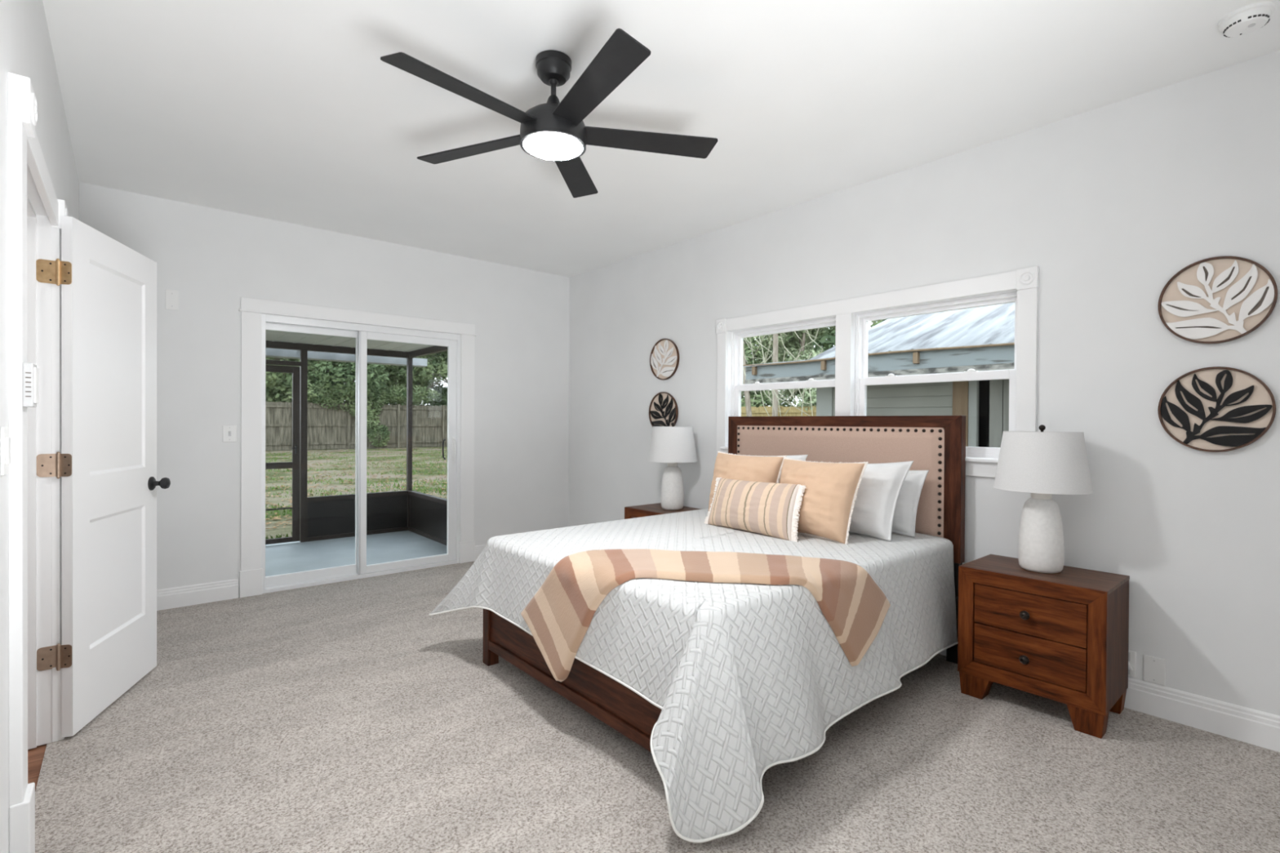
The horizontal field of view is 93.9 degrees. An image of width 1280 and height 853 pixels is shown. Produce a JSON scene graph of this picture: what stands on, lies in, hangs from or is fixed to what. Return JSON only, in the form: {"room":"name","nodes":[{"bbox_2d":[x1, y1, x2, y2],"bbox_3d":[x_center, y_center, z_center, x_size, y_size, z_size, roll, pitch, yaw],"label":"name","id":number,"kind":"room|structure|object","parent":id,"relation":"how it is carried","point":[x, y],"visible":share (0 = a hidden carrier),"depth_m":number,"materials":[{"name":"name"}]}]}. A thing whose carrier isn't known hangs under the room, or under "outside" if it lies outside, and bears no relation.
{"room":"bedroom","nodes":[
{"label":"bedroom","id":0,"kind":"room"},
{"bbox_2d":[0,0,79,852],"bbox_3d":[-1.364,-0.116,1.136,0.140,2.740,6.703,0,1,-41],"label":"wall","id":1,"kind":"structure","parent":0,"point":[25,45],"depth_m":1.49,"materials":[{"name":"paint"}]},
{"bbox_2d":[0,426,10,475],"bbox_3d":[-1.521,0.058,1.435,0.011,0.115,0.078,0,1,-41],"label":"light switch","id":2,"kind":"object","parent":1,"relation":"attached to","point":[5,438],"visible":1,"depth_m":1.42,"materials":[{"name":"white plastic"}]},
{"bbox_2d":[8,782,35,852],"bbox_3d":[-1.603,1.101,1.552,0.038,0.297,0.110,0,1,-41],"label":"trim","id":3,"kind":"structure","parent":1,"relation":"attached to","point":[21,815],"depth_m":1.51,"materials":[{"name":"white paint"}]},
{"bbox_2d":[7,72,37,137],"bbox_3d":[-1.588,-0.824,1.541,0.048,0.115,0.110,0,1,-41],"label":"trim","id":4,"kind":"structure","parent":1,"relation":"attached to","point":[22,106],"depth_m":1.50,"materials":[{"name":"white paint"}]},
{"bbox_2d":[22,362,39,407],"bbox_3d":[-1.580,-0.106,1.552,0.023,0.112,0.086,0,1,-41],"label":"thermostat","id":5,"kind":"object","parent":1,"relation":"attached to","point":[30,371],"visible":1,"depth_m":1.52,"materials":[{"name":"white plastic"}]},
{"bbox_2d":[7,118,62,806],"bbox_3d":[-2.018,0.187,1.916,0.167,2.115,1.212,0,1,-41],"label":"trim","id":6,"kind":"structure","parent":1,"relation":"attached to","point":[34,307],"depth_m":2.28,"materials":[{"name":"white paint"}]},
{"bbox_2d":[51,666,64,742],"bbox_3d":[-2.326,1.091,2.395,0.038,0.297,0.108,0,1,-41],"label":"trim","id":7,"kind":"structure","parent":1,"relation":"attached to","point":[56,676],"depth_m":2.35,"materials":[{"name":"white paint"}]},
{"bbox_2d":[50,199,68,231],"bbox_3d":[-2.311,-0.834,2.384,0.048,0.115,0.108,0,1,-41],"label":"trim","id":8,"kind":"structure","parent":1,"relation":"attached to","point":[63,211],"depth_m":2.35,"materials":[{"name":"white paint"}]},
{"bbox_2d":[35,216,170,737],"bbox_3d":[-2.358,0.197,2.686,0.191,2.049,0.733,0,0,-18],"label":"door","id":9,"kind":"structure","parent":1,"relation":"in","point":[106,464],"depth_m":2.59,"materials":[{"name":"white paint"}]},
{"bbox_2d":[79,182,569,597],"bbox_3d":[-2.155,-0.148,4.966,3.927,2.740,0.140,0,1,-41],"label":"wall","id":10,"kind":"structure","parent":0,"point":[214,258],"depth_m":4.45,"materials":[{"name":"paint"}]},
{"bbox_2d":[165,289,178,310],"bbox_3d":[-3.141,-0.849,4.014,0.070,0.132,0.008,0,1,-41],"label":"blank wall plate","id":11,"kind":"object","parent":10,"relation":"attached to","point":[171,296],"visible":1,"depth_m":4.01,"materials":[{"name":"white plastic"}]},
{"bbox_2d":[156,578,238,610],"bbox_3d":[-3.182,1.155,3.998,0.828,0.136,0.016,0,1,-41],"label":"baseboard","id":12,"kind":"structure","parent":10,"relation":"attached to","point":[200,593],"depth_m":4.11,"materials":[{"name":"white paint"}]},
{"bbox_2d":[222,425,236,442],"bbox_3d":[-2.900,0.051,4.226,0.082,0.118,0.016,0,1,-41],"label":"light switch","id":13,"kind":"object","parent":10,"relation":"attached to","point":[229,432],"visible":1,"depth_m":4.22,"materials":[{"name":"white plastic"}]},
{"bbox_2d":[238,297,476,598],"bbox_3d":[-2.173,0.150,4.840,1.798,2.145,0.034,0,1,-41],"label":"trim","id":14,"kind":"structure","parent":10,"relation":"attached to","point":[251,574],"depth_m":4.34,"materials":[{"name":"white paint"}]},
{"bbox_2d":[261,313,460,593],"bbox_3d":[-2.215,0.209,4.887,1.520,2.065,0.159,0,1,-41],"label":"door","id":15,"kind":"structure","parent":10,"relation":"in","point":[362,332],"depth_m":4.84,"materials":[{"name":"white"}]},
{"bbox_2d":[475,544,485,560],"bbox_3d":[-1.119,1.154,5.768,1.030,0.136,0.016,0,1,-41],"label":"baseboard","id":16,"kind":"structure","parent":10,"relation":"attached to","point":[478,548],"depth_m":5.46,"materials":[{"name":"white paint"}]},
{"bbox_2d":[265,329,435,351],"bbox_3d":[-4.045,-0.952,5.059,5.250,0.076,2.477,0,1,-41],"label":"ceiling","id":17,"kind":"structure","parent":0,"point":[271,335],"depth_m":6.52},
{"bbox_2d":[265,347,426,367],"bbox_3d":[-4.880,-0.856,6.186,5.450,0.115,0.360,0,1,-41],"label":"gutter","id":18,"kind":"object","parent":17,"relation":"hanging from","point":[269,353],"visible":0.25,"depth_m":7.30,"materials":[{"name":"metal"}]},
{"bbox_2d":[265,530,446,576],"bbox_3d":[-4.046,1.485,5.061,5.250,0.350,2.437,0,1,-41],"label":"floor","id":19,"kind":"structure","parent":0,"point":[295,556],"depth_m":6.24,"materials":[{"name":"concrete"}]},
{"bbox_2d":[265,340,447,545],"bbox_3d":[-4.045,0.195,4.999,5.072,2.230,2.365,0,1,-41],"label":"screen enclosure","id":20,"kind":"object","parent":19,"relation":"on","point":[326,517],"visible":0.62,"depth_m":6.98,"materials":[{"name":"brown metal"}]},
{"bbox_2d":[265,364,300,544],"bbox_3d":[-4.131,0.307,6.408,0.867,1.955,0.088,0,1,-41],"label":"screen door","id":21,"kind":"structure","parent":20,"relation":"attached to","point":[295,371],"depth_m":6.66,"materials":[{"name":"brown metal"}]},
{"bbox_2d":[27,561,1279,852],"bbox_3d":[-0.578,1.313,1.842,5.322,0.120,6.723,0,1,-41],"label":"floor","id":22,"kind":"structure","parent":0,"point":[348,716],"depth_m":2.21,"materials":[{"name":"beige carpet"}]},
{"bbox_2d":[624,502,702,519],"bbox_3d":[0.199,0.938,4.634,0.436,0.600,0.565,0,1,-41],"label":"nightstand","id":23,"kind":"object","parent":22,"relation":"on","point":[644,510],"visible":0.1,"depth_m":4.63,"materials":[{"name":"brown wood"}]},
{"bbox_2d":[648,422,697,510],"bbox_3d":[0.252,0.304,4.628,0.383,0.670,0.383,0,1,-41],"label":"table lamp","id":24,"kind":"object","parent":23,"relation":"on","point":[672,445],"visible":1,"depth_m":4.52,"materials":[{"name":"white ceramic"}]},
{"bbox_2d":[482,415,965,752],"bbox_3d":[0.453,0.592,3.162,1.974,1.316,1.632,0,1,-41],"label":"bed","id":25,"kind":"object","parent":22,"relation":"on","point":[936,444],"visible":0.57,"depth_m":3.21,"materials":[{"name":"brown wood"}]},
{"bbox_2d":[957,554,1129,738],"bbox_3d":[1.828,0.962,2.736,0.436,0.600,0.565,0,1,-41],"label":"nightstand","id":26,"kind":"object","parent":22,"relation":"on","point":[1062,637],"visible":0.99,"depth_m":2.59,"materials":[{"name":"brown wood"}]},
{"bbox_2d":[993,424,1093,573],"bbox_3d":[1.851,0.327,2.757,0.383,0.670,0.383,0,1,-41],"label":"table lamp","id":27,"kind":"object","parent":26,"relation":"on","point":[1042,464],"visible":1,"depth_m":2.67,"materials":[{"name":"white ceramic"}]},
{"bbox_2d":[42,0,1279,277],"bbox_3d":[0.082,-1.546,2.359,3.927,0.120,6.983,0,1,-41],"label":"ceiling","id":28,"kind":"structure","parent":0,"point":[287,111],"depth_m":2.67,"materials":[{"name":"paint"}]},
{"bbox_2d":[380,28,717,198],"bbox_3d":[-0.369,-1.308,2.399,1.303,0.363,1.314,0,1,-41],"label":"ceiling fan","id":29,"kind":"object","parent":28,"relation":"hanging from","point":[556,131],"visible":1,"depth_m":2.35,"materials":[{"name":"black metal"}]},
{"bbox_2d":[523,133,582,160],"bbox_3d":[-0.353,-1.138,2.433,0.240,0.023,0.240,0,1,-41],"label":"diffuser","id":30,"kind":"object","parent":29,"relation":"attached to","point":[544,146],"depth_m":2.41,"materials":[{"name":"white"}]},
{"bbox_2d":[1217,1,1275,37],"bbox_3d":[2.173,-1.447,2.143,0.144,0.050,0.144,0,1,-41],"label":"smoke detector","id":31,"kind":"object","parent":28,"relation":"attached to","point":[1246,20],"visible":1,"depth_m":2.12,"materials":[{"name":"white plastic"}]},
{"bbox_2d":[568,50,1279,715],"bbox_3d":[1.510,-0.117,3.603,0.140,2.740,6.703,0,1,-41],"label":"wall","id":32,"kind":"structure","parent":0,"point":[1110,202],"depth_m":2.80,"materials":[{"name":"paint"}]},
{"bbox_2d":[648,391,678,426],"bbox_3d":[0.194,-0.117,5.010,0.022,0.344,0.344,0,1,-41],"label":"plaque","id":33,"kind":"object","parent":32,"relation":"attached to","point":[663,408],"visible":0.84,"depth_m":5.01,"materials":[{"name":"black wood"}]},
{"bbox_2d":[649,338,679,380],"bbox_3d":[0.203,-0.561,4.999,0.022,0.344,0.344,0,1,-41],"label":"plaque","id":34,"kind":"object","parent":32,"relation":"attached to","point":[664,354],"visible":1,"depth_m":4.99,"materials":[{"name":"white wood"}]},
{"bbox_2d":[715,318,727,333],"bbox_3d":[0.614,-0.756,4.511,0.036,0.105,0.092,0,1,-41],"label":"trim","id":35,"kind":"structure","parent":32,"relation":"attached to","point":[720,323],"depth_m":4.50,"materials":[{"name":"white paint"}]},
{"bbox_2d":[731,317,835,416],"bbox_3d":[1.023,-0.274,4.199,0.092,0.870,0.917,0,1,-41],"label":"window","id":36,"kind":"structure","parent":32,"relation":"in","point":[737,386],"depth_m":4.35,"materials":[{"name":"white plastic"}]},
{"bbox_2d":[720,446,998,462],"bbox_3d":[1.286,0.168,3.768,0.105,0.019,1.980,0,1,-41],"label":"trim","id":37,"kind":"structure","parent":32,"relation":"attached to","point":[966,459],"depth_m":3.13,"materials":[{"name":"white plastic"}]},
{"bbox_2d":[716,271,1038,477],"bbox_3d":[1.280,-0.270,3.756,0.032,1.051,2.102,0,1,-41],"label":"trim","id":38,"kind":"structure","parent":32,"relation":"attached to","point":[843,310],"depth_m":3.49,"materials":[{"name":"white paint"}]},
{"bbox_2d":[854,291,1017,457],"bbox_3d":[1.679,-0.265,3.434,0.092,0.870,0.912,0,1,-41],"label":"window","id":39,"kind":"structure","parent":32,"relation":"in","point":[862,380],"depth_m":3.42,"materials":[{"name":"white plastic"}]},
{"bbox_2d":[1016,266,1039,290],"bbox_3d":[1.930,-0.737,2.978,0.036,0.105,0.092,0,1,-41],"label":"trim","id":40,"kind":"structure","parent":32,"relation":"attached to","point":[1026,277],"depth_m":2.97,"materials":[{"name":"white paint"}]},
{"bbox_2d":[937,648,1279,752],"bbox_3d":[1.449,1.185,3.555,0.016,0.136,6.686,0,1,-41],"label":"baseboard","id":41,"kind":"structure","parent":32,"relation":"attached to","point":[1250,726],"depth_m":2.49,"materials":[{"name":"white paint"}]},
{"bbox_2d":[1128,662,1133,671],"bbox_3d":[2.094,0.889,2.772,0.040,0.413,0.302,0,1,-41],"label":"plug","id":42,"kind":"object","parent":32,"relation":"attached to","point":[1130,667],"visible":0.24,"depth_m":2.67,"materials":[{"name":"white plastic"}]},
{"bbox_2d":[1128,649,1136,677],"bbox_3d":[2.189,1.063,2.698,0.008,0.115,0.076,0,1,-41],"label":"wall outlet","id":43,"kind":"object","parent":32,"relation":"attached to","point":[1131,655],"visible":0.42,"depth_m":2.68,"materials":[{"name":"white plastic"}]},
{"bbox_2d":[1128,652,1130,675],"bbox_3d":[2.187,1.064,2.696,0.003,0.100,0.036,0,1,-41],"label":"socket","id":44,"kind":"object","parent":43,"relation":"attached to","point":[1129,653],"depth_m":2.68,"materials":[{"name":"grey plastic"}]},
{"bbox_2d":[1142,654,1165,685],"bbox_3d":[2.255,1.068,2.621,0.008,0.116,0.076,0,1,-41],"label":"blank wall plate","id":45,"kind":"object","parent":32,"relation":"attached to","point":[1153,668],"visible":1,"depth_m":2.62,"materials":[{"name":"white plastic"}]},
{"bbox_2d":[1157,366,1275,452],"bbox_3d":[2.372,-0.070,2.471,0.022,0.352,0.352,0,1,-41],"label":"plaque","id":46,"kind":"object","parent":32,"relation":"attached to","point":[1213,409],"visible":1,"depth_m":2.46,"materials":[{"name":"black wood"}]},
{"bbox_2d":[1157,256,1277,343],"bbox_3d":[2.374,-0.520,2.470,0.022,0.356,0.356,0,1,-41],"label":"plaque","id":47,"kind":"object","parent":32,"relation":"attached to","point":[1217,300],"visible":1,"depth_m":2.46,"materials":[{"name":"white wood"}]},
{"bbox_3d":[0.448,0.749,3.158,1.843,0.278,1.535,0,1,-41],"label":"mattress","id":48,"kind":"object","parent":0,"visible":0},
{"bbox_2d":[428,508,957,842],"bbox_3d":[0.302,0.892,3.113,2.097,0.663,2.128,0,1,-41],"label":"quilt","id":49,"kind":"object","parent":48,"relation":"on","point":[746,680],"visible":0.81,"depth_m":2.18,"materials":[{"name":"white fabric"}]},
{"bbox_2d":[520,548,890,681],"bbox_3d":[0.256,0.805,2.466,1.649,0.509,0.483,0,0,4],"label":"throw blanket","id":50,"kind":"object","parent":49,"relation":"on","point":[559,615],"visible":1,"depth_m":2.42,"materials":[{"name":"beige fabric"}]},
{"bbox_2d":[707,451,786,515],"bbox_3d":[0.607,0.369,3.584,0.256,0.419,0.546,0,1,-41],"label":"pillow","id":51,"kind":"object","parent":49,"relation":"on","point":[760,468],"visible":0.45,"depth_m":3.50,"materials":[{"name":"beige fabric"}]},
{"bbox_2d":[703,477,805,542],"bbox_3d":[0.607,0.439,3.255,0.178,0.286,0.670,0,1,-41],"label":"pillow","id":52,"kind":"object","parent":49,"relation":"on","point":[766,508],"visible":1,"depth_m":3.15,"materials":[{"name":"beige fabric"}]},
{"bbox_2d":[707,454,808,511],"bbox_3d":[0.708,0.367,3.755,0.214,0.409,0.710,0,1,-41],"label":"pillow","id":53,"kind":"object","parent":49,"relation":"on","point":[803,457],"visible":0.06,"depth_m":3.56,"materials":[{"name":"white fabric"}]},
{"bbox_2d":[779,457,868,544],"bbox_3d":[0.912,0.381,3.155,0.281,0.414,0.528,0,1,-41],"label":"pillow","id":54,"kind":"object","parent":49,"relation":"on","point":[829,496],"visible":0.76,"depth_m":3.01,"materials":[{"name":"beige fabric"}]},
{"bbox_2d":[848,460,914,541],"bbox_3d":[1.113,0.374,3.261,0.231,0.406,0.689,0,1,-41],"label":"pillow","id":55,"kind":"object","parent":49,"relation":"on","point":[880,486],"visible":0.41,"depth_m":3.06,"materials":[{"name":"white fabric"}]},
{"bbox_2d":[891,470,928,537],"bbox_3d":[1.272,0.403,3.380,0.186,0.349,0.655,0,1,-41],"label":"pillow","id":56,"kind":"object","parent":49,"relation":"on","point":[906,508],"visible":0.3,"depth_m":3.18,"materials":[{"name":"white fabric"}]},
{"label":"outside","id":57,"kind":"structure","parent":0,"visible":0},
{"bbox_2d":[265,446,447,539],"bbox_3d":[1.605,1.509,21.163,90.000,0.440,90.000,0,1,-41],"label":"ground","id":58,"kind":"structure","parent":57,"point":[280,530],"depth_m":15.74,"materials":[{"name":"green plant"}]},
{"bbox_2d":[265,356,336,403],"bbox_3d":[-18.671,-3.318,30.255,6.266,8.856,5.673,0,1,-41],"label":"leafy tree","id":59,"kind":"object","parent":58,"relation":"on","point":[276,389],"visible":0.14,"depth_m":29.20,"materials":[{"name":"green plant"}]},
{"bbox_2d":[284,360,390,404],"bbox_3d":[-15.434,-3.929,32.120,6.502,10.092,7.750,0,1,-41],"label":"leafy tree","id":60,"kind":"object","parent":58,"relation":"on","point":[344,373],"visible":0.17,"depth_m":29.55,"materials":[{"name":"green plant"}]},
{"bbox_2d":[265,401,447,450],"bbox_3d":[-14.614,0.123,30.098,21.022,2.610,0.150,0,1,-41],"label":"wooden fence","id":61,"kind":"object","parent":58,"relation":"on","point":[327,428],"visible":0.28,"depth_m":29.99,"materials":[{"name":"wood"}]},
{"bbox_2d":[307,382,440,447],"bbox_3d":[-13.713,-0.611,30.722,7.242,3.395,0.908,0,1,-41],"label":"ivy","id":62,"kind":"object","parent":61,"relation":"attached to","point":[371,433],"visible":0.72,"depth_m":30.62,"materials":[{"name":"green plant"}]},
{"bbox_2d":[265,448,447,528],"bbox_3d":[-7.554,1.215,20.213,16.754,0.032,22.624,0,1,-41],"label":"fallen leaves","id":63,"kind":"object","parent":58,"relation":"on","point":[282,477],"visible":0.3,"depth_m":14.92,"materials":[{"name":"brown plant"}]},
{"bbox_2d":[366,353,447,405],"bbox_3d":[-13.463,-3.524,34.077,7.121,9.276,5.589,0,0,17],"label":"leafy tree","id":64,"kind":"object","parent":58,"relation":"on","point":[420,375],"visible":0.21,"depth_m":33.49,"materials":[{"name":"green plant"}]},
{"bbox_2d":[378,354,447,405],"bbox_3d":[-13.912,-6.176,44.508,10.903,15.314,12.716,0,0,21],"label":"tree","id":65,"kind":"object","parent":58,"relation":"on","point":[440,389],"visible":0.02,"depth_m":43.54,"materials":[{"name":"green plant"}]},
{"bbox_2d":[430,351,447,406],"bbox_3d":[-10.576,-3.681,36.310,6.091,9.596,6.022,0,0,4],"label":"leafy tree","id":66,"kind":"object","parent":58,"relation":"on","point":[442,400],"visible":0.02,"depth_m":35.82,"materials":[{"name":"green plant"}]},
{"bbox_2d":[741,334,773,404],"bbox_3d":[3.298,-3.266,23.374,2.511,9.108,5.549,0,1,-41],"label":"bare tree","id":67,"kind":"object","parent":58,"relation":"on","point":[750,343],"visible":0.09,"depth_m":22.25,"materials":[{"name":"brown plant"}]},
{"bbox_2d":[741,330,799,407],"bbox_3d":[5.046,-2.948,27.470,4.468,8.443,5.430,0,0,-20],"label":"leafy tree","id":68,"kind":"object","parent":58,"relation":"on","point":[757,402],"visible":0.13,"depth_m":25.99,"materials":[{"name":"green plant"}]},
{"bbox_2d":[741,405,816,416],"bbox_3d":[2.210,0.347,26.838,0.150,2.410,25.952,0,1,-41],"label":"wooden fence","id":69,"kind":"object","parent":58,"relation":"on","point":[756,411],"visible":0.05,"depth_m":23.06,"materials":[{"name":"brown wood"}]},
{"bbox_2d":[741,329,817,416],"bbox_3d":[4.693,-3.247,22.144,2.300,9.119,5.727,0,1,-36],"label":"bare tree","id":70,"kind":"object","parent":58,"relation":"on","point":[747,397],"visible":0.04,"depth_m":21.90,"materials":[{"name":"brown plant"}]},
{"bbox_2d":[742,328,822,416],"bbox_3d":[4.915,-3.238,20.617,2.424,9.100,4.822,0,0,-34],"label":"bare tree","id":71,"kind":"object","parent":58,"relation":"on","point":[775,393],"visible":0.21,"depth_m":20.10,"materials":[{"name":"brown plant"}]},
{"bbox_2d":[755,326,835,396],"bbox_3d":[11.096,-6.308,32.738,10.308,15.149,11.432,0,0,-4],"label":"leafy tree","id":72,"kind":"object","parent":58,"relation":"on","point":[828,340],"visible":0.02,"depth_m":29.02,"materials":[{"name":"green plant"}]},
{"bbox_2d":[756,325,835,411],"bbox_3d":[6.975,-2.652,24.495,4.912,7.920,4.586,0,1,-41],"label":"leafy tree","id":73,"kind":"object","parent":58,"relation":"on","point":[805,352],"visible":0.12,"depth_m":24.47,"materials":[{"name":"green plant"}]},
{"bbox_2d":[808,319,890,405],"bbox_3d":[9.216,-3.434,22.930,5.665,9.532,4.753,0,0,1],"label":"leafy tree","id":74,"kind":"object","parent":58,"relation":"on","point":[874,322],"visible":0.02,"depth_m":21.49,"materials":[{"name":"green plant"}]},
{"bbox_2d":[742,302,1014,447],"bbox_3d":[6.735,-0.608,7.230,4.629,4.054,10.288,0,1,-41],"label":"neighboring house","id":75,"kind":"structure","parent":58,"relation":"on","point":[979,338],"depth_m":7.89,"materials":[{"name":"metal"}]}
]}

